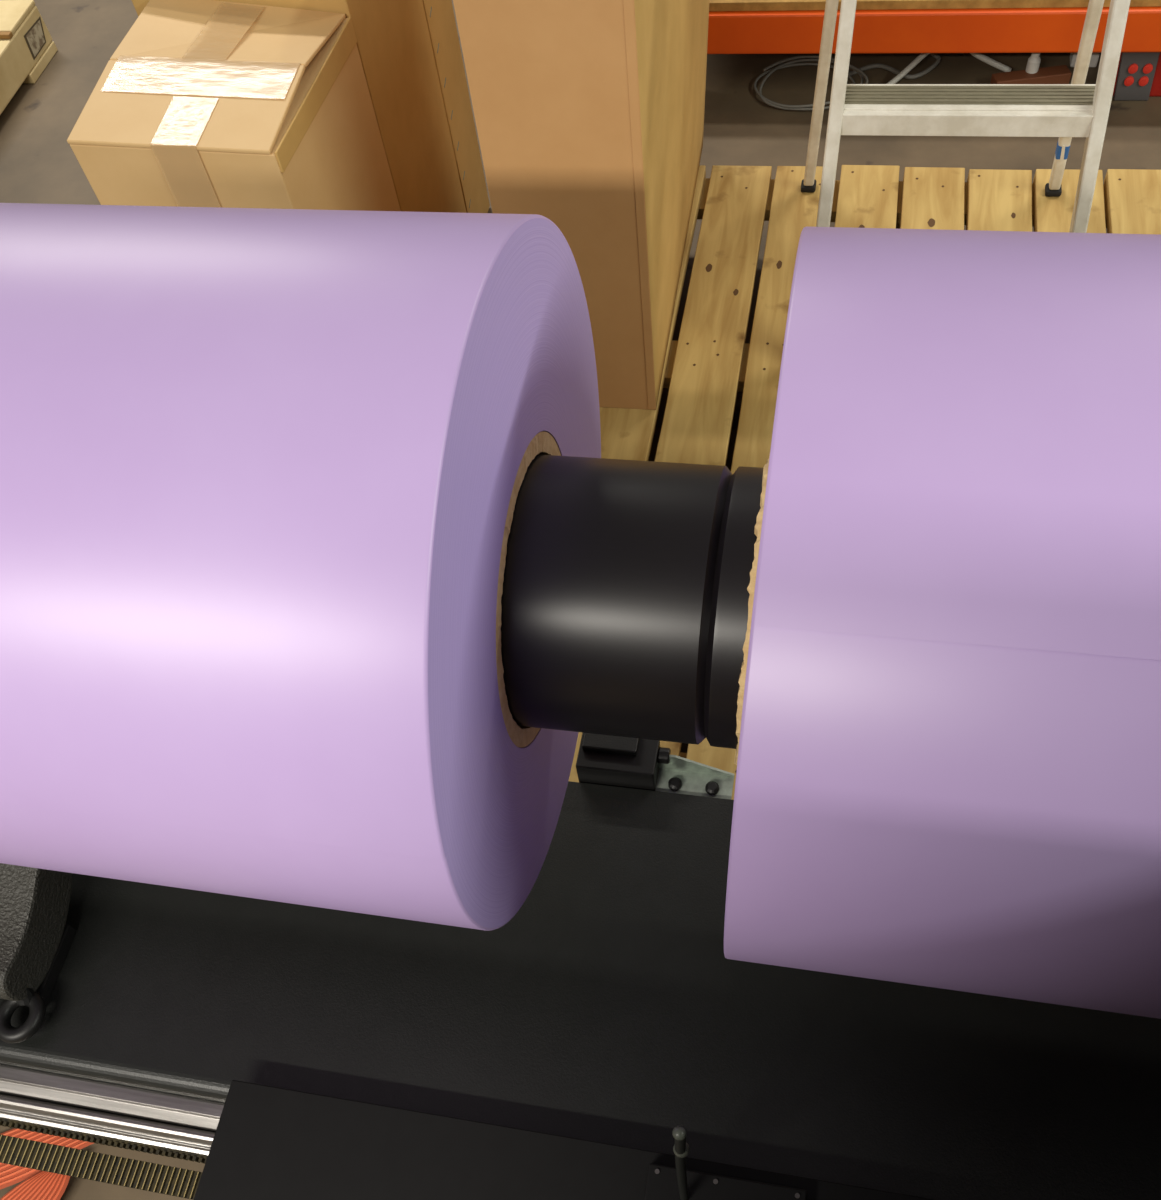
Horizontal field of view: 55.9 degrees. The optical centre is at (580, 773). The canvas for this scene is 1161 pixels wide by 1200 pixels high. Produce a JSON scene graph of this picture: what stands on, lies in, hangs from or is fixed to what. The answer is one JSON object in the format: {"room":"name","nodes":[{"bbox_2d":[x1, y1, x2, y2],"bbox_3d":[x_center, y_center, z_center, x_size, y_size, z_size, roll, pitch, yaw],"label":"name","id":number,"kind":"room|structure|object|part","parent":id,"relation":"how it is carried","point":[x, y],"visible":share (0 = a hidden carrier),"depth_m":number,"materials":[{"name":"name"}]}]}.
{"room":"print shop","nodes":[
{"label":"print shop","id":0,"kind":"room"},
{"bbox_2d":[0,0,1160,1199],"bbox_3d":[0.496,-1.085,2.127,12.000,0.100,12.000,6,63,10],"label":"floor","id":1,"kind":"structure","parent":0,"point":[38,165],"depth_m":2.22,"materials":[{"name":"concrete"}]},
{"bbox_2d":[0,0,57,114],"bbox_3d":[-1.606,-1.475,2.462,0.582,0.109,0.739,6,63,10],"label":"crate","id":2,"kind":"object","parent":1,"relation":"on","point":[27,47],"visible":1,"depth_m":2.52,"materials":[{"name":"brown"}]},
{"bbox_2d":[26,20,44,55],"bbox_3d":[-1.267,-1.716,2.551,0.001,0.042,0.079,6,63,10],"label":"print","id":3,"kind":"object","parent":2,"relation":"on","point":[35,29],"depth_m":2.55},
{"bbox_2d":[0,1128,93,1199],"bbox_3d":[-0.659,0.502,1.325,0.310,0.022,0.171,-20,61,-4],"label":"cable","id":4,"kind":"object","parent":1,"relation":"on","point":[39,1185],"visible":0.45,"depth_m":1.34,"materials":[{"name":"orange plastic"}]},
{"bbox_2d":[67,0,400,210],"bbox_3d":[-0.447,-0.773,1.663,0.276,0.604,0.325,6,63,10],"label":"carton","id":5,"kind":"object","parent":1,"relation":"on","point":[201,103],"visible":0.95,"depth_m":1.40,"materials":[{"name":"cardboard"}]},
{"bbox_2d":[132,0,489,212],"bbox_3d":[-0.404,-1.113,1.814,0.319,0.654,0.416,6,63,10],"label":"carton","id":6,"kind":"object","parent":1,"relation":"on","point":[409,51],"visible":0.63,"depth_m":1.75,"materials":[{"name":"brown cardboard"}]},
{"bbox_2d":[0,733,1160,1199],"bbox_3d":[-0.040,0.306,0.545,2.100,1.455,0.945,6,63,10],"label":"machine","id":7,"kind":"object","parent":1,"relation":"on","point":[602,1041],"visible":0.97,"depth_m":0.79,"materials":[{"name":"metal"}]},
{"bbox_3d":[-0.479,0.082,0.841,0.150,0.089,0.157,6,63,10],"label":"hand lever","id":8,"kind":"part","parent":7,"relation":"part of","materials":[{"name":"grey plastic"}]},
{"bbox_3d":[-0.144,0.269,0.803,1.700,0.034,0.062,6,63,10],"label":"guide rail","id":9,"kind":"part","parent":7,"relation":"part of","materials":[{"name":"metal"}]},
{"bbox_3d":[0.025,-0.028,0.875,0.044,0.006,0.022,6,63,10],"label":"clamp lid","id":10,"kind":"part","parent":7,"relation":"part of","materials":[{"name":"black plastic"}]},
{"bbox_2d":[501,454,762,748],"bbox_3d":[0.065,-0.091,0.600,1.700,0.150,0.150,6,63,10],"label":"shaft","id":11,"kind":"object","parent":7,"relation":"attached to","point":[625,597],"visible":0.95,"depth_m":0.54,"materials":[{"name":"black plastic"}]},
{"bbox_2d":[0,203,600,930],"bbox_3d":[-0.307,-0.133,0.665,0.580,0.379,0.379,6,63,10],"label":"roll","id":12,"kind":"object","parent":11,"relation":"on","point":[263,470],"visible":0.83,"depth_m":0.47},
{"bbox_2d":[724,227,1160,1018],"bbox_3d":[0.397,-0.055,0.541,0.622,0.374,0.374,6,63,10],"label":"roll","id":13,"kind":"object","parent":11,"relation":"on","point":[947,760],"visible":1,"depth_m":0.41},
{"bbox_3d":[0.067,-0.015,0.876,0.009,0.013,0.013,6,63,10],"label":"clamp knob","id":14,"kind":"part","parent":7,"relation":"part of","materials":[{"name":"black plastic"}]},
{"bbox_2d":[754,55,867,110],"bbox_3d":[0.468,-1.408,2.230,0.229,0.025,0.157,6,63,10],"label":"coiled cable","id":15,"kind":"object","parent":1,"relation":"on","point":[862,74],"visible":0.7,"depth_m":2.25,"materials":[{"name":"grey plastic"}]},
{"bbox_2d":[569,165,1160,799],"bbox_3d":[0.445,-0.455,1.650,1.311,0.145,1.264,6,63,10],"label":"wooden pallet","id":16,"kind":"object","parent":1,"relation":"on","point":[711,360],"visible":0.12,"depth_m":1.78,"materials":[{"name":"brown wood"}]},
{"bbox_2d":[453,0,708,409],"bbox_3d":[0.048,-0.992,1.553,0.209,0.615,0.653,6,63,10],"label":"carton","id":17,"kind":"object","parent":16,"relation":"on","point":[589,114],"visible":0.97,"depth_m":1.35,"materials":[{"name":"cardboard"}]},
{"bbox_2d":[801,0,1130,232],"bbox_3d":[0.505,-0.969,1.404,0.421,0.762,0.458,6,63,10],"label":"step ladder","id":18,"kind":"object","parent":16,"relation":"on","point":[1077,108],"visible":0.77,"depth_m":1.41,"materials":[{"name":"metal"}]},
{"bbox_3d":[0.346,-1.089,1.483,0.019,0.750,0.230,-1,62,6],"label":"rail","id":19,"kind":"part","parent":18,"relation":"part of","materials":[{"name":"metal"}]},
{"bbox_3d":[0.331,-0.905,1.383,0.020,0.748,0.256,9,63,11],"label":"rail","id":20,"kind":"part","parent":18,"relation":"part of","materials":[{"name":"metal"}]},
{"bbox_3d":[0.682,-1.052,1.424,0.021,0.750,0.241,25,67,18],"label":"rail","id":21,"kind":"part","parent":18,"relation":"part of","materials":[{"name":"metal"}]},
{"bbox_3d":[0.643,-0.870,1.329,0.024,0.748,0.265,-6,61,3],"label":"rail","id":22,"kind":"part","parent":18,"relation":"part of","materials":[{"name":"metal"}]},
{"bbox_2d":[848,53,963,78],"bbox_3d":[0.664,-1.444,2.231,0.258,0.023,0.078,-15,61,-2],"label":"cable","id":23,"kind":"object","parent":1,"relation":"on","point":[935,55],"visible":0.57,"depth_m":2.23,"materials":[{"name":"grey plastic"}]},
{"bbox_2d":[707,0,1160,100],"bbox_3d":[1.183,-1.773,2.253,2.050,0.193,1.040,6,63,10],"label":"storage rack","id":24,"kind":"object","parent":1,"relation":"on","point":[734,26],"visible":0.66,"depth_m":2.05,"materials":[{"name":"orange metal"}]},
{"bbox_3d":[1.074,-1.380,2.062,0.112,0.176,0.058,6,63,10],"label":"upright post","id":25,"kind":"part","parent":24,"relation":"part of","materials":[{"name":"grey metal"}]},
{"bbox_3d":[1.056,-1.334,2.080,0.076,0.104,0.012,6,63,10],"label":"grey foot plate","id":26,"kind":"part","parent":24,"relation":"part of","materials":[{"name":"grey metal"}]},
{"bbox_2d":[886,53,1011,83],"bbox_3d":[0.706,-1.418,2.188,0.306,0.066,0.075,-13,61,0],"label":"cable","id":27,"kind":"object","parent":1,"relation":"on","point":[980,56],"visible":0.34,"depth_m":2.19,"materials":[{"name":"grey plastic"}]},
{"bbox_2d":[990,65,1071,83],"bbox_3d":[0.886,-1.367,2.159,0.146,0.030,0.031,-4,61,4],"label":"wood offcut","id":28,"kind":"object","parent":1,"relation":"on","point":[1061,74],"visible":0.63,"depth_m":2.15,"materials":[{"name":"brown wood"}]},
{"bbox_2d":[1025,53,1040,73],"bbox_3d":[0.886,-1.384,2.148,0.024,0.066,0.024,6,63,10],"label":"bottle","id":29,"kind":"object","parent":28,"relation":"on","point":[1033,63],"visible":0.38,"depth_m":2.13,"materials":[{"name":"grey plastic"}]},
{"bbox_2d":[1070,52,1100,66],"bbox_3d":[1.002,-1.448,2.156,0.050,0.090,0.040,6,63,10],"label":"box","id":30,"kind":"object","parent":1,"relation":"on","point":[1073,55],"visible":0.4,"depth_m":2.17,"materials":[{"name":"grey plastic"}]}
]}

